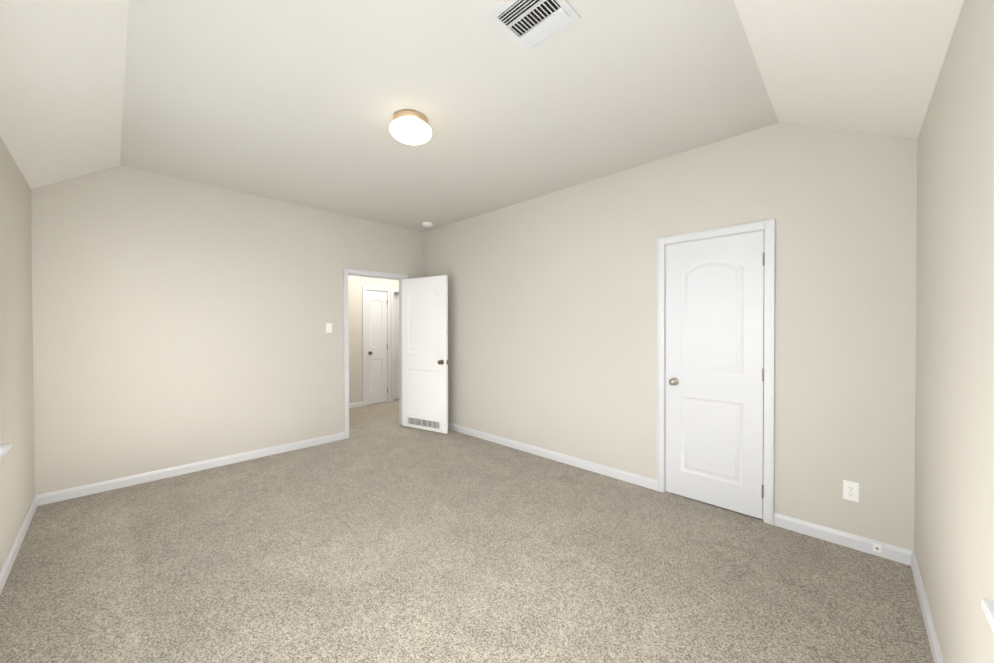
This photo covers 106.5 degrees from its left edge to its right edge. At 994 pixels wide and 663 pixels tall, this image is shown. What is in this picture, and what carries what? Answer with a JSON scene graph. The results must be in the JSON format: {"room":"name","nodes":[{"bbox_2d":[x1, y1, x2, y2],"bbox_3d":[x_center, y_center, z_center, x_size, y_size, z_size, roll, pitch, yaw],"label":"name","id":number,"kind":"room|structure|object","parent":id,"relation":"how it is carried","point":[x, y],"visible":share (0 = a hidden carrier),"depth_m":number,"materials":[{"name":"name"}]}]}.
{"room":"empty bedroom","nodes":[
{"label":"empty bedroom","id":0,"kind":"room"},
{"bbox_2d":[0,136,34,568],"bbox_3d":[-1.873,-0.178,1.138,5.027,3.063,0.120,0,1,44],"label":"wall","id":1,"kind":"structure","parent":0,"point":[17,490],"depth_m":2.32,"materials":[{"name":"paint"}]},
{"bbox_2d":[0,443,10,459],"bbox_3d":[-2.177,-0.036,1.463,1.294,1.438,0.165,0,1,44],"label":"window sill","id":2,"kind":"structure","parent":1,"relation":"in","point":[4,449],"depth_m":1.88,"materials":[{"name":"white wood"}]},
{"bbox_2d":[0,495,36,593],"bbox_3d":[-1.824,1.312,1.198,4.787,0.083,0.014,0,1,44],"label":"baseboard","id":3,"kind":"structure","parent":1,"relation":"attached to","point":[6,567],"depth_m":2.25,"materials":[{"name":"white wood"}]},
{"bbox_2d":[31,165,423,494],"bbox_3d":[-1.739,-0.208,4.816,0.120,3.063,5.608,0,1,44],"label":"wall","id":4,"kind":"structure","parent":0,"point":[178,322],"depth_m":3.46,"materials":[{"name":"paint"}]},
{"bbox_2d":[36,432,344,505],"bbox_3d":[-2.716,1.293,3.714,0.014,0.083,2.403,0,1,44],"label":"baseboard","id":5,"kind":"structure","parent":4,"relation":"attached to","point":[71,493],"depth_m":3.42,"materials":[{"name":"white wood"}]},
{"bbox_2d":[326,323,331,332],"bbox_3d":[-2.010,-0.043,4.440,0.014,0.115,0.070,0,1,44],"label":"light switch","id":6,"kind":"object","parent":4,"relation":"attached to","point":[328,327],"visible":1,"depth_m":4.44,"materials":[{"name":"white plastic"}]},
{"bbox_2d":[343,268,407,438],"bbox_3d":[-1.618,0.269,4.946,0.160,2.107,0.910,0,1,44],"label":"door frame","id":7,"kind":"structure","parent":4,"relation":"attached to","point":[346,271],"depth_m":4.61,"materials":[{"name":"white wood"}]},
{"bbox_2d":[402,275,447,433],"bbox_3d":[-0.961,0.294,4.983,0.777,2.030,0.260,0,1,44],"label":"entry door","id":8,"kind":"structure","parent":4,"relation":"in","point":[424,353],"depth_m":4.93,"materials":[{"name":"white wood"}]},
{"bbox_2d":[348,275,398,402],"bbox_3d":[-2.427,-0.121,6.525,0.120,2.863,4.100,0,1,44],"label":"wall","id":9,"kind":"structure","parent":0,"point":[356,284],"depth_m":6.44,"materials":[{"name":"paint"}]},
{"bbox_2d":[349,401,362,407],"bbox_3d":[-3.075,1.277,5.764,0.014,0.083,2.085,0,1,44],"label":"baseboard","id":10,"kind":"structure","parent":9,"relation":"attached to","point":[355,404],"depth_m":6.42,"materials":[{"name":"white wood"}]},
{"bbox_2d":[366,290,387,404],"bbox_3d":[-2.182,0.282,6.721,0.167,2.030,0.419,0,1,44],"label":"hall door","id":11,"kind":"structure","parent":9,"relation":"in","point":[376,347],"depth_m":6.70,"materials":[{"name":"white wood"}]},
{"bbox_2d":[362,286,398,405],"bbox_3d":[-1.920,0.252,7.054,0.160,2.107,1.390,0,1,44],"label":"door frame","id":12,"kind":"structure","parent":9,"relation":"attached to","point":[365,288],"depth_m":6.86,"materials":[{"name":"white wood"}]},
{"bbox_2d":[394,293,398,398],"bbox_3d":[-1.763,0.277,7.280,0.167,2.030,0.719,0,1,44],"label":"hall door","id":13,"kind":"structure","parent":9,"relation":"in","point":[396,345],"depth_m":7.09,"materials":[{"name":"white wood"}]},
{"bbox_2d":[0,399,933,662],"bbox_3d":[-0.856,1.378,4.066,7.607,0.100,5.728,0,1,44],"label":"floor","id":14,"kind":"structure","parent":0,"point":[380,534],"depth_m":2.06,"materials":[{"name":"carpet"}]},
{"bbox_2d":[0,0,963,231],"bbox_3d":[-0.590,-1.379,2.465,4.787,0.586,3.588,0,1,44],"label":"ceiling","id":15,"kind":"structure","parent":0,"point":[300,102],"depth_m":2.08,"materials":[{"name":"paint"}]},
{"bbox_2d":[390,109,431,144],"bbox_3d":[-0.576,-1.351,2.485,0.276,0.144,0.276,0,1,44],"label":"ceiling light","id":16,"kind":"object","parent":15,"relation":"attached to","point":[409,126],"visible":1,"depth_m":2.40,"materials":[{"name":"white glass"}]},
{"bbox_2d":[422,222,432,226],"bbox_3d":[-0.928,-1.422,4.946,0.136,0.040,0.136,0,1,44],"label":"smoke detector","id":17,"kind":"object","parent":15,"relation":"attached to","point":[427,224],"visible":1,"depth_m":4.90,"materials":[{"name":"white plastic"}]},
{"bbox_2d":[487,0,580,52],"bbox_3d":[0.168,-1.411,1.671,0.300,0.016,0.300,0,1,44],"label":"ceiling vent","id":18,"kind":"object","parent":15,"relation":"in","point":[528,26],"visible":1,"depth_m":1.68,"materials":[{"name":"white metal"}]},
{"bbox_2d":[424,123,916,550],"bbox_3d":[0.741,-0.204,3.769,4.907,3.063,0.120,0,1,44],"label":"wall","id":19,"kind":"structure","parent":0,"point":[552,321],"depth_m":2.76,"materials":[{"name":"paint"}]},
{"bbox_2d":[448,422,656,490],"bbox_3d":[0.136,1.283,4.272,3.350,0.083,0.014,0,1,44],"label":"baseboard","id":20,"kind":"structure","parent":19,"relation":"attached to","point":[643,481],"depth_m":3.74,"materials":[{"name":"white wood"}]},
{"bbox_2d":[665,231,764,518],"bbox_3d":[1.645,0.307,2.844,0.669,2.030,0.167,0,1,44],"label":"closet door","id":21,"kind":"structure","parent":19,"relation":"in","point":[714,362],"depth_m":2.81,"materials":[{"name":"white wood"}]},
{"bbox_2d":[657,219,774,524],"bbox_3d":[1.672,0.302,2.877,0.702,2.063,0.120,0,1,44],"label":"door frame","id":22,"kind":"structure","parent":19,"relation":"attached to","point":[665,356],"depth_m":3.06,"materials":[{"name":"white wood"}]},
{"bbox_2d":[774,513,913,565],"bbox_3d":[2.145,1.296,2.339,0.647,0.083,0.014,0,1,44],"label":"baseboard","id":23,"kind":"structure","parent":19,"relation":"attached to","point":[888,551],"depth_m":2.31,"materials":[{"name":"white wood"}]},
{"bbox_2d":[843,480,858,501],"bbox_3d":[2.190,0.987,2.296,0.070,0.115,0.009,0,1,44],"label":"electrical outlet","id":24,"kind":"object","parent":19,"relation":"attached to","point":[850,490],"visible":1,"depth_m":2.29,"materials":[{"name":"white plastic"}]},
{"bbox_2d":[873,543,880,552],"bbox_3d":[2.261,1.290,2.208,0.034,0.048,0.014,0,1,44],"label":"outlet","id":25,"kind":"object","parent":19,"relation":"attached to","point":[876,547],"visible":1,"depth_m":2.21,"materials":[{"name":"white plastic"}]},
{"bbox_2d":[914,0,993,662],"bbox_3d":[1.139,-0.180,0.730,0.120,3.063,3.708,0,1,44],"label":"wall","id":26,"kind":"structure","parent":0,"point":[954,480],"depth_m":1.25,"materials":[{"name":"paint"}]},
{"bbox_2d":[911,552,943,662],"bbox_3d":[1.134,1.310,0.832,0.014,0.083,3.588,0,1,44],"label":"baseboard","id":27,"kind":"structure","parent":26,"relation":"attached to","point":[936,652],"depth_m":1.68,"materials":[{"name":"white wood"}]},
{"bbox_2d":[981,598,993,632],"bbox_3d":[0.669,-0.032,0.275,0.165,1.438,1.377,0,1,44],"label":"window sill","id":28,"kind":"structure","parent":26,"relation":"in","point":[987,605],"depth_m":0.80,"materials":[{"name":"white"}]}
]}

